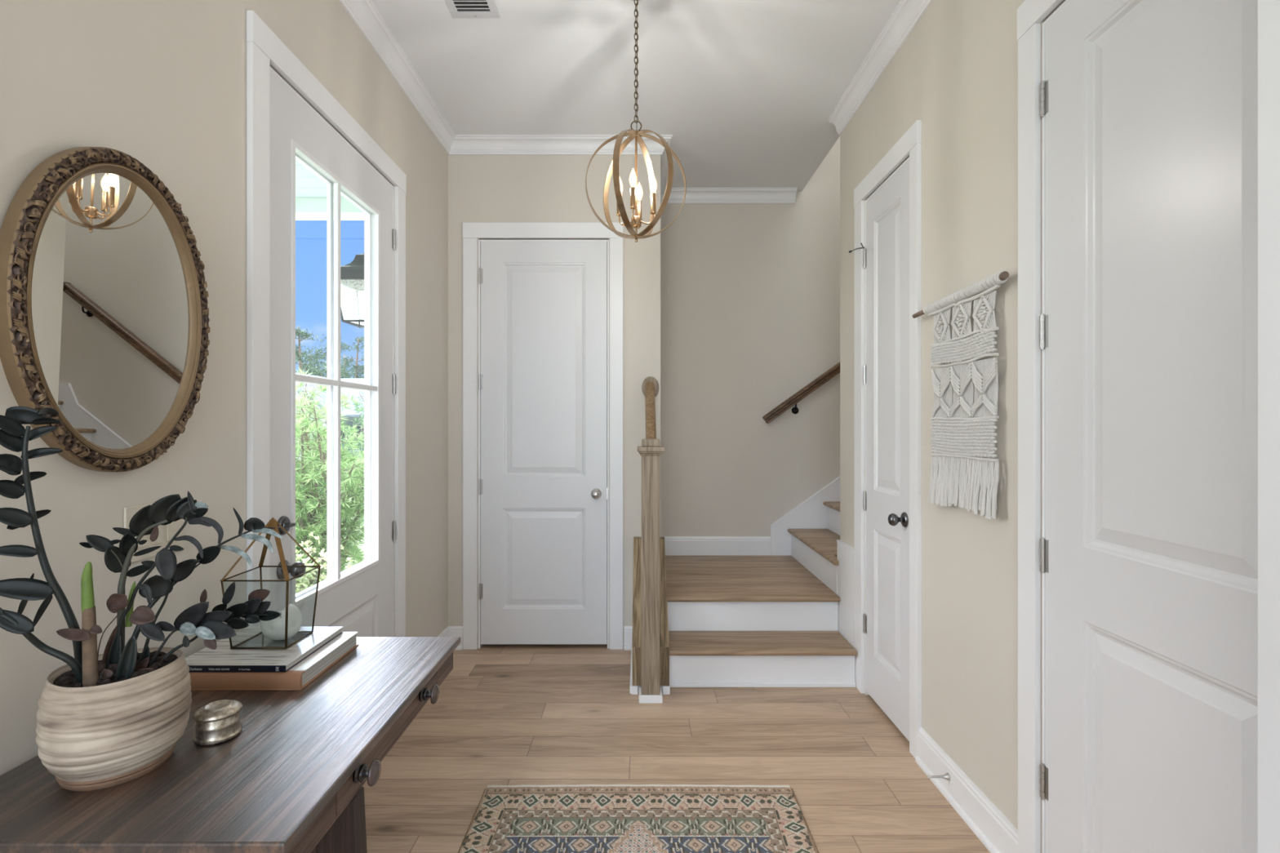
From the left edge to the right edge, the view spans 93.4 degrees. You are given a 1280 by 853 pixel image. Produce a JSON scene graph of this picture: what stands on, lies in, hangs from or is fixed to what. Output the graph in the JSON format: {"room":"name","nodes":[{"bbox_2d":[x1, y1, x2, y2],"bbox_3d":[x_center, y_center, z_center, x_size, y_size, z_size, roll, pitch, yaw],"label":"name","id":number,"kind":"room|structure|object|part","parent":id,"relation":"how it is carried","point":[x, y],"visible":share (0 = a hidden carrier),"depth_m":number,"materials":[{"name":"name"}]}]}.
{"room":"entrance hall","nodes":[
{"label":"entrance hall","id":0,"kind":"room"},
{"bbox_2d":[0,0,448,775],"bbox_3d":[-1.220,-0.194,0.072,0.120,3.070,7.144,0,0,0],"label":"wall","id":1,"kind":"structure","parent":0,"point":[162,84],"depth_m":1.59,"materials":[{"name":"beige paint"}]},
{"bbox_2d":[0,146,210,472],"bbox_3d":[-1.133,-0.247,1.322,0.059,0.694,0.491,0,0,0],"label":"wall mirror","id":2,"kind":"object","parent":1,"relation":"attached to","point":[104,319],"visible":1,"depth_m":1.27,"materials":[{"name":"gold metal"}]},
{"bbox_2d":[31,173,190,448],"bbox_3d":[-1.137,-0.248,1.322,0.018,0.598,0.395,0,0,0],"label":"mirror glass","id":3,"kind":"object","parent":2,"relation":"attached to","point":[111,258],"depth_m":1.29,"materials":[{"name":"white"}]},
{"bbox_2d":[123,497,184,563],"bbox_3d":[-1.155,0.246,1.442,0.009,0.130,0.177,0,0,0],"label":"light switch","id":4,"kind":"object","parent":1,"relation":"attached to","point":[166,532],"visible":0.33,"depth_m":1.43,"materials":[{"name":"white plastic"}]},
{"bbox_2d":[246,10,405,636],"bbox_3d":[-1.192,0.107,2.359,0.206,2.668,1.164,0,0,0],"label":"door","id":5,"kind":"structure","parent":1,"relation":"in","point":[367,597],"depth_m":2.19,"materials":[{"name":"white paint"}]},
{"bbox_3d":[-1.124,0.465,1.955,0.070,0.064,0.064,0,0,0],"label":"knob","id":6,"kind":"part","parent":5,"relation":"part of","materials":[{"name":"grey metal"}]},
{"bbox_3d":[-1.181,0.099,2.355,0.045,2.444,0.950,0,0,0],"label":"panel","id":7,"kind":"part","parent":5,"relation":"part of","materials":[{"name":"white paint"}]},
{"bbox_2d":[438,626,449,636],"bbox_3d":[-1.147,1.273,0.072,0.026,0.136,7.144,0,0,0],"label":"baseboard","id":8,"kind":"structure","parent":1,"relation":"attached to","point":[446,633],"depth_m":3.57,"materials":[{"name":"white paint"}]},
{"bbox_2d":[338,0,797,203],"bbox_3d":[-0.939,-1.685,0.730,2.015,0.088,8.261,0,0,16],"label":"crown molding","id":9,"kind":"structure","parent":1,"relation":"attached to","point":[363,13],"depth_m":3.60,"materials":[{"name":"white paint"}]},
{"bbox_2d":[295,160,343,197],"bbox_3d":[-2.025,-1.423,1.300,1.451,0.113,4.600,0,0,0],"label":"ceiling","id":10,"kind":"structure","parent":0,"point":[308,184],"depth_m":3.41,"materials":[{"name":"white paint"}]},
{"bbox_2d":[448,155,660,648],"bbox_3d":[-0.578,-0.194,4.040,1.404,3.070,0.791,0,0,0],"label":"wall","id":11,"kind":"structure","parent":0,"point":[482,188],"depth_m":3.64,"materials":[{"name":"beige paint"}]},
{"bbox_2d":[448,626,632,649],"bbox_3d":[-0.603,1.273,3.631,1.115,0.136,0.026,0,0,0],"label":"baseboard","id":12,"kind":"structure","parent":11,"relation":"attached to","point":[455,631],"depth_m":3.63,"materials":[{"name":"white paint"}]},
{"bbox_2d":[462,222,623,649],"bbox_3d":[-0.584,0.057,3.663,0.965,2.568,0.182,0,0,0],"label":"door","id":13,"kind":"structure","parent":11,"relation":"in","point":[544,304],"depth_m":3.64,"materials":[{"name":"white paint"}]},
{"bbox_3d":[-0.264,0.406,3.608,0.064,0.064,0.070,0,0,0],"label":"knob","id":14,"kind":"part","parent":13,"relation":"part of","materials":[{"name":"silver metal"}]},
{"bbox_2d":[371,0,900,191],"bbox_3d":[1.434,-1.875,0.468,5.428,0.307,8.175,0,0,0],"label":"ceiling","id":15,"kind":"structure","parent":0,"point":[746,92],"depth_m":2.92,"materials":[{"name":"paint"}]},
{"bbox_2d":[585,0,686,242],"bbox_3d":[-0.015,-1.229,2.383,0.399,1.000,0.374,0,0,0],"label":"pendant light","id":16,"kind":"object","parent":15,"relation":"hanging from","point":[636,221],"visible":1,"depth_m":2.38,"materials":[{"name":"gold metal"}]},
{"bbox_3d":[-0.063,-0.820,2.395,0.063,0.049,0.025,0,0,0],"label":"lamp arm","id":17,"kind":"part","parent":16,"relation":"part of","materials":[{"name":"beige metal"}]},
{"bbox_3d":[-0.027,-0.820,2.335,0.025,0.049,0.063,0,0,0],"label":"lamp arm","id":18,"kind":"part","parent":16,"relation":"part of","materials":[{"name":"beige metal"}]},
{"bbox_3d":[-0.015,-0.961,2.383,0.024,0.417,0.024,0,0,0],"label":"rod","id":19,"kind":"part","parent":16,"relation":"part of","materials":[{"name":"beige metal"}]},
{"bbox_3d":[-0.012,-1.426,2.383,0.004,0.546,0.003,0,0,0],"label":"cord","id":20,"kind":"part","parent":16,"relation":"part of","materials":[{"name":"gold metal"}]},
{"bbox_3d":[0.033,-0.820,2.371,0.063,0.049,0.025,0,0,0],"label":"lamp arm","id":21,"kind":"part","parent":16,"relation":"part of","materials":[{"name":"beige metal"}]},
{"bbox_2d":[630,537,670,694],"bbox_3d":[0.050,1.004,3.330,0.201,0.675,0.626,0,0,0],"label":"wall","id":22,"kind":"structure","parent":0,"point":[636,647],"depth_m":3.13,"materials":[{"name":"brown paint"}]},
{"bbox_3d":[0.054,1.014,3.345,0.162,0.655,0.596,0,0,0],"label":"panel","id":23,"kind":"part","parent":22,"relation":"part of","materials":[{"name":"brown wood"}]},
{"bbox_3d":[0.050,1.321,3.316,0.201,0.040,0.597,0,0,0],"label":"molding","id":24,"kind":"part","parent":22,"relation":"part of","materials":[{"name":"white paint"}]},
{"bbox_2d":[362,643,990,852],"bbox_3d":[1.410,1.391,0.527,5.380,0.100,8.055,0,0,0],"label":"floor","id":25,"kind":"structure","parent":0,"point":[504,714],"depth_m":2.49,"materials":[{"name":"brown wood"}]},
{"bbox_2d":[0,636,460,852],"bbox_3d":[-0.827,0.983,1.350,0.642,0.716,0.892,0,0,0],"label":"console table","id":26,"kind":"object","parent":25,"relation":"on","point":[292,779],"visible":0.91,"depth_m":1.09,"materials":[{"name":"brown wood"}]},
{"bbox_2d":[0,406,283,791],"bbox_3d":[-0.915,0.295,1.132,0.421,0.659,0.220,0,0,-27],"label":"potted plant","id":27,"kind":"object","parent":26,"relation":"on","point":[113,717],"visible":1,"depth_m":1.05,"materials":[{"name":"black plant"}]},
{"bbox_3d":[-1.002,0.388,1.020,0.032,0.178,0.119,0,0,34],"label":"stem","id":28,"kind":"part","parent":27,"relation":"part of","materials":[{"name":"plant"}]},
{"bbox_3d":[-1.004,0.244,1.051,0.038,0.491,0.112,0,0,5],"label":"stem","id":29,"kind":"part","parent":27,"relation":"part of","materials":[{"name":"plant"}]},
{"bbox_3d":[-0.952,0.389,1.045,0.024,0.152,0.023,0,0,0],"label":"stem","id":30,"kind":"part","parent":27,"relation":"part of","materials":[{"name":"brown plant"}]},
{"bbox_3d":[-0.959,0.520,1.109,0.218,0.169,0.216,0,0,0],"label":"pot","id":31,"kind":"part","parent":27,"relation":"part of","materials":[{"name":"beige ceramic"}]},
{"bbox_3d":[-0.902,0.328,1.110,0.145,0.327,0.033,0,0,0],"label":"stem","id":32,"kind":"part","parent":27,"relation":"part of","materials":[{"name":"plant"}]},
{"bbox_3d":[-0.888,0.320,1.095,0.142,0.312,0.018,0,0,0],"label":"stem","id":33,"kind":"part","parent":27,"relation":"part of","materials":[{"name":"plant"}]},
{"bbox_3d":[-0.907,0.435,1.148,0.008,0.091,0.078,0,0,39],"label":"stem","id":34,"kind":"part","parent":27,"relation":"part of","materials":[{"name":"plant"}]},
{"bbox_3d":[-0.901,0.377,1.150,0.106,0.225,0.016,0,0,-28],"label":"stem","id":35,"kind":"part","parent":27,"relation":"part of","materials":[{"name":"plant"}]},
{"bbox_3d":[-0.851,0.346,1.176,0.250,0.272,0.030,0,0,-44],"label":"stem","id":36,"kind":"part","parent":27,"relation":"part of","materials":[{"name":"plant"}]},
{"bbox_3d":[-0.864,0.435,1.222,0.018,0.089,0.226,0,0,35],"label":"stem","id":37,"kind":"part","parent":27,"relation":"part of","materials":[{"name":"plant"}]},
{"bbox_2d":[192,699,242,745],"bbox_3d":[-0.850,0.593,1.215,0.082,0.064,0.082,0,0,0],"label":"trinket box","id":38,"kind":"object","parent":26,"relation":"on","point":[219,721],"visible":1,"depth_m":1.19,"materials":[{"name":"silver metal"}]},
{"bbox_3d":[-0.850,0.570,1.215,0.082,0.018,0.082,0,0,0],"label":"lid","id":39,"kind":"part","parent":38,"relation":"part of","materials":[{"name":"silver metal"}]},
{"bbox_2d":[189,631,358,690],"bbox_3d":[-0.964,0.605,1.573,0.322,0.039,0.297,0,0,0],"label":"book","id":40,"kind":"object","parent":26,"relation":"on","point":[306,671],"visible":0.53,"depth_m":1.43,"materials":[{"name":"paper"}]},
{"bbox_2d":[185,626,343,672],"bbox_3d":[-0.981,0.577,1.575,0.275,0.016,0.282,0,0,0],"label":"book","id":41,"kind":"object","parent":40,"relation":"on","point":[224,659],"visible":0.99,"depth_m":1.52,"materials":[{"name":"white paper"}]},
{"bbox_2d":[220,517,320,648],"bbox_3d":[-0.974,0.405,1.600,0.180,0.329,0.152,0,0,0],"label":"glass terrarium","id":42,"kind":"object","parent":41,"relation":"on","point":[273,522],"visible":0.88,"depth_m":1.57,"materials":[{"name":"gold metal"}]},
{"bbox_3d":[-0.974,0.477,1.600,0.178,0.184,0.150,0,0,0],"label":"frame","id":43,"kind":"part","parent":42,"relation":"part of","materials":[{"name":"black metal"}]},
{"bbox_2d":[260,604,302,639],"bbox_3d":[-0.946,0.519,1.601,0.088,0.091,0.083,0,0,0],"label":"stone ornament","id":44,"kind":"object","parent":42,"relation":"in","point":[273,629],"visible":0.73,"depth_m":1.57,"materials":[{"name":"white stone"}]},
{"bbox_3d":[-0.839,0.969,1.177,0.428,0.504,0.025,0,0,0],"label":"panel","id":45,"kind":"part","parent":26,"relation":"part of","materials":[{"name":"brown wood"}]},
{"bbox_3d":[-0.570,1.024,1.176,0.101,0.615,0.052,0,0,0],"label":"leg","id":46,"kind":"part","parent":26,"relation":"part of","materials":[{"name":"brown wood"}]},
{"bbox_3d":[-0.516,0.673,1.172,0.019,0.048,0.048,0,0,0],"label":"knob","id":47,"kind":"part","parent":26,"relation":"part of","materials":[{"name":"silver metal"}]},
{"bbox_3d":[-0.825,0.678,1.370,0.547,0.063,0.544,0,0,0],"label":"drawer","id":48,"kind":"part","parent":26,"relation":"part of","materials":[{"name":"brown wood"}]},
{"bbox_3d":[-0.516,0.674,1.518,0.019,0.048,0.048,0,0,0],"label":"knob","id":49,"kind":"part","parent":26,"relation":"part of","materials":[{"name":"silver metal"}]},
{"bbox_2d":[457,784,818,852],"bbox_3d":[-0.005,1.335,1.398,1.138,0.010,1.703,0,0,0],"label":"rug","id":50,"kind":"object","parent":25,"relation":"on","point":[551,818],"visible":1,"depth_m":2.05,"materials":[{"name":"fabric"}]},
{"bbox_2d":[636,439,664,703],"bbox_3d":[0.052,0.702,2.978,0.132,1.279,0.132,0,0,0],"label":"newel post","id":51,"kind":"object","parent":25,"relation":"on","point":[650,692],"visible":1,"depth_m":2.93,"materials":[{"name":"brown wood"}]},
{"bbox_2d":[641,376,658,439],"bbox_3d":[0.063,-0.029,3.334,0.104,0.544,0.620,0,0,0],"label":"stair rail","id":52,"kind":"object","parent":51,"relation":"attached to","point":[650,387],"visible":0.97,"depth_m":3.44,"materials":[{"name":"brown wood"}]},
{"bbox_3d":[0.058,-0.014,3.327,0.056,0.514,0.606,0,0,0],"label":"rail","id":53,"kind":"part","parent":52,"relation":"part of","materials":[{"name":"brown wood"}]},
{"bbox_3d":[0.052,0.724,2.978,0.091,1.175,0.091,0,0,0],"label":"post","id":54,"kind":"part","parent":51,"relation":"part of","materials":[{"name":"brown wood"}]},
{"bbox_3d":[0.052,0.121,2.978,0.132,0.044,0.132,0,0,0],"label":"cap molding","id":55,"kind":"part","parent":51,"relation":"part of","materials":[{"name":"brown wood"}]},
{"bbox_3d":[0.052,1.323,2.972,0.115,0.036,0.103,0,0,0],"label":"molding","id":56,"kind":"part","parent":51,"relation":"part of","materials":[{"name":"white paint"}]},
{"bbox_2d":[665,476,857,687],"bbox_3d":[2.108,0.580,3.751,3.963,1.521,1.366,0,0,0],"label":"staircase","id":57,"kind":"structure","parent":25,"relation":"on","point":[734,620],"depth_m":3.37,"materials":[{"name":"brown wood"}]},
{"bbox_2d":[660,136,839,581],"bbox_3d":[2.052,-1.459,4.495,4.096,5.600,0.120,0,0,0],"label":"wall","id":58,"kind":"structure","parent":0,"point":[750,292],"depth_m":4.43,"materials":[{"name":"beige paint"}]},
{"bbox_2d":[660,536,770,555],"bbox_3d":[0.542,0.877,4.428,0.832,0.136,0.015,0,0,0],"label":"baseboard","id":59,"kind":"structure","parent":58,"relation":"attached to","point":[674,545],"depth_m":4.42,"materials":[{"name":"white paint"}]},
{"bbox_2d":[762,361,839,423],"bbox_3d":[1.574,-0.472,4.385,1.372,0.900,0.100,0,0,0],"label":"wall handrail","id":60,"kind":"object","parent":58,"relation":"attached to","point":[834,371],"visible":0.46,"depth_m":4.34,"materials":[{"name":"brown wood"}]},
{"bbox_2d":[840,0,1065,852],"bbox_3d":[1.188,-0.194,-0.051,0.120,3.070,6.898,0,0,0],"label":"wall","id":61,"kind":"structure","parent":0,"point":[955,73],"depth_m":2.08,"materials":[{"name":"beige paint"}]},
{"bbox_2d":[827,0,933,134],"bbox_3d":[1.093,-1.685,-0.052,0.070,0.088,6.896,0,0,0],"label":"crown molding","id":62,"kind":"structure","parent":61,"relation":"attached to","point":[908,13],"depth_m":2.76,"materials":[{"name":"white paint"}]},
{"bbox_2d":[848,120,921,758],"bbox_3d":[1.147,0.057,2.771,0.182,2.568,0.713,0,0,0],"label":"door","id":63,"kind":"structure","parent":61,"relation":"in","point":[887,250],"depth_m":2.71,"materials":[{"name":"white paint"}]},
{"bbox_3d":[1.145,0.098,2.757,0.035,2.442,0.505,0,0,0],"label":"panel","id":64,"kind":"part","parent":63,"relation":"part of","materials":[{"name":"white paint"}]},
{"bbox_3d":[1.092,0.396,2.563,0.070,0.064,0.064,0,0,0],"label":"knob","id":65,"kind":"part","parent":63,"relation":"part of","materials":[{"name":"grey metal"}]},
{"bbox_2d":[926,773,950,780],"bbox_3d":[1.074,1.263,2.175,0.078,0.025,0.025,0,0,0],"label":"door stop","id":66,"kind":"object","parent":61,"relation":"attached to","point":[947,776],"visible":1,"depth_m":2.17,"materials":[{"name":"silver metal"}]},
{"bbox_2d":[912,271,1008,519],"bbox_3d":[1.101,-0.089,2.106,0.052,0.761,0.599,0,0,0],"label":"macrame wall hanging","id":67,"kind":"object","parent":61,"relation":"attached to","point":[970,388],"depth_m":2.03,"materials":[{"name":"fabric"}]},
{"bbox_2d":[915,727,1017,852],"bbox_3d":[1.115,1.273,2.094,0.026,0.136,0.642,0,0,0],"label":"baseboard","id":68,"kind":"structure","parent":61,"relation":"attached to","point":[997,834],"depth_m":2.05,"materials":[{"name":"white paint"}]},
{"bbox_2d":[1017,0,1257,852],"bbox_3d":[1.147,0.057,1.299,0.182,2.568,0.950,0,0,0],"label":"door","id":69,"kind":"structure","parent":61,"relation":"in","point":[1145,555],"depth_m":1.37,"materials":[{"name":"white paint"}]},
{"bbox_3d":[1.173,0.057,1.299,0.130,2.568,0.950,0,0,0],"label":"casing","id":70,"kind":"part","parent":69,"relation":"part of","materials":[{"name":"white paint"}]},
{"bbox_2d":[1257,0,1279,852],"bbox_3d":[1.022,-0.149,0.834,0.211,2.980,0.127,0,0,0],"label":"trim","id":71,"kind":"structure","parent":61,"relation":"attached to","point":[1268,11],"depth_m":0.88,"materials":[{"name":"white paint"}]},
{"label":"outside","id":72,"kind":"structure","parent":0,"visible":0},
{"bbox_2d":[296,466,364,587],"bbox_3d":[-80.645,2.141,60.000,158.710,0.500,200.000,0,0,0],"label":"lawn","id":73,"kind":"structure","parent":72,"point":[362,544],"depth_m":9.63,"materials":[{"name":"green plant"}]},
{"bbox_2d":[295,353,326,374],"bbox_3d":[-46.267,-4.187,84.482,5.090,12.160,5.572,0,0,0],"label":"pine tree","id":74,"kind":"object","parent":73,"relation":"on","point":[315,357],"visible":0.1,"depth_m":83.70,"materials":[{"name":"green plant"}]},
{"bbox_2d":[295,326,333,375],"bbox_3d":[-31.613,-3.705,55.969,6.017,11.214,5.082,0,0,45],"label":"pine tree","id":75,"kind":"object","parent":73,"relation":"on","point":[299,332],"visible":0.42,"depth_m":55.80,"materials":[{"name":"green plant"}]},
{"bbox_2d":[295,531,352,594],"bbox_3d":[-2.957,1.490,5.335,0.944,1.064,0.772,0,0,0],"label":"variegated shrub","id":76,"kind":"object","parent":73,"relation":"on","point":[305,579],"visible":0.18,"depth_m":5.22,"materials":[{"name":"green plant"}]},
{"bbox_2d":[306,364,347,377],"bbox_3d":[-25.814,-1.706,50.112,4.060,7.205,4.626,0,0,0],"label":"broadleaf tree","id":77,"kind":"object","parent":73,"relation":"on","point":[320,372],"visible":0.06,"depth_m":49.05,"materials":[{"name":"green plant"}]},
{"bbox_2d":[295,362,364,589],"bbox_3d":[-3.463,0.721,6.498,2.243,2.752,1.946,0,0,0],"label":"feathery shrub","id":78,"kind":"object","parent":73,"relation":"on","point":[308,520],"visible":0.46,"depth_m":6.32,"materials":[{"name":"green plant"}]},
{"bbox_2d":[295,372,364,462],"bbox_3d":[-14.750,-0.444,33.850,13.500,4.670,11.300,0,0,0],"label":"house","id":79,"kind":"structure","parent":73,"relation":"on","point":[348,415],"depth_m":30.00,"materials":[{"name":"white"}]},
{"bbox_3d":[-14.900,0.716,28.500,0.200,2.350,0.200,0,0,0],"label":"porch post","id":80,"kind":"part","parent":79,"relation":"part of","materials":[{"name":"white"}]},
{"bbox_2d":[340,423,345,450],"bbox_3d":[-14.800,0.541,29.955,0.300,1.400,0.050,0,0,0],"label":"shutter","id":81,"kind":"object","parent":79,"relation":"hanging from","point":[344,434],"depth_m":29.93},
{"bbox_3d":[-14.200,0.541,29.919,0.680,1.240,0.019,0,0,0],"label":"pane","id":82,"kind":"part","parent":79,"relation":"part of","materials":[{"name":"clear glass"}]},
{"bbox_2d":[302,333,358,377],"bbox_3d":[-32.778,-4.305,64.030,5.921,12.411,4.519,0,0,0],"label":"pine tree","id":83,"kind":"object","parent":73,"relation":"on","point":[343,348],"visible":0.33,"depth_m":64.17,"materials":[{"name":"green plant"}]},
{"bbox_2d":[340,354,352,373],"bbox_3d":[-46.161,-4.609,92.939,5.629,13.001,5.627,0,0,0],"label":"pine tree","id":84,"kind":"object","parent":73,"relation":"on","point":[348,362],"visible":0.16,"depth_m":92.96,"materials":[{"name":"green plant"}]},
{"bbox_3d":[-46.161,-7.376,92.939,5.629,6.348,5.627,0,0,0],"label":"crown","id":85,"kind":"part","parent":84,"relation":"part of","materials":[{"name":"green plant"}]},
{"bbox_2d":[340,391,364,522],"bbox_3d":[-3.748,0.611,9.174,1.674,2.609,1.909,0,0,-28],"label":"feathery shrub","id":86,"kind":"object","parent":73,"relation":"on","point":[357,409],"visible":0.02,"depth_m":8.96,"materials":[{"name":"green plant"}]},
{"bbox_2d":[340,335,364,377],"bbox_3d":[-33.962,-4.594,72.622,6.353,12.992,4.906,0,0,-17],"label":"pine tree","id":87,"kind":"object","parent":73,"relation":"on","point":[357,367],"visible":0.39,"depth_m":71.99,"materials":[{"name":"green plant"}]},
{"bbox_3d":[-2.016,1.631,1.400,1.468,0.520,4.800,0,0,0],"label":"floor","id":88,"kind":"structure","parent":0,"visible":0},
{"bbox_3d":[-2.685,0.056,-0.875,0.170,2.630,0.190,0,0,0],"label":"porch column","id":89,"kind":"structure","parent":88,"relation":"on","visible":0},
{"bbox_2d":[295,197,364,220],"bbox_3d":[-2.025,-1.384,1.370,1.451,0.250,4.740,0,0,0],"label":"beam","id":90,"kind":"structure","parent":89,"relation":"on","point":[306,208],"depth_m":3.60,"materials":[{"name":"paint"}]},
{"bbox_3d":[-1.290,-1.234,0.567,0.017,6.250,8.535,0,0,0],"label":"wall","id":91,"kind":"structure","parent":0,"visible":0},
{"bbox_2d":[333,253,364,328],"bbox_3d":[-1.437,-0.770,3.200,0.276,0.498,0.270,0,0,0],"label":"wall lantern","id":92,"kind":"object","parent":91,"relation":"attached to","point":[352,274],"visible":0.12,"depth_m":3.10,"materials":[{"name":"brown metal"}]},
{"bbox_3d":[-1.440,-0.641,3.200,0.256,0.241,0.256,0,0,0],"label":"frame","id":93,"kind":"part","parent":92,"relation":"part of","materials":[{"name":"brown metal"}]},
{"bbox_3d":[-1.547,-0.650,3.200,0.030,0.211,0.244,0,0,0],"label":"glass pane","id":94,"kind":"part","parent":92,"relation":"part of","materials":[{"name":"glass"}]},
{"bbox_3d":[-1.440,-0.650,3.093,0.244,0.211,0.030,0,0,0],"label":"glass pane","id":95,"kind":"part","parent":92,"relation":"part of","materials":[{"name":"glass"}]},
{"bbox_3d":[-1.440,-0.650,3.307,0.244,0.211,0.030,0,0,0],"label":"glass pane","id":96,"kind":"part","parent":92,"relation":"part of","materials":[{"name":"glass"}]}
]}

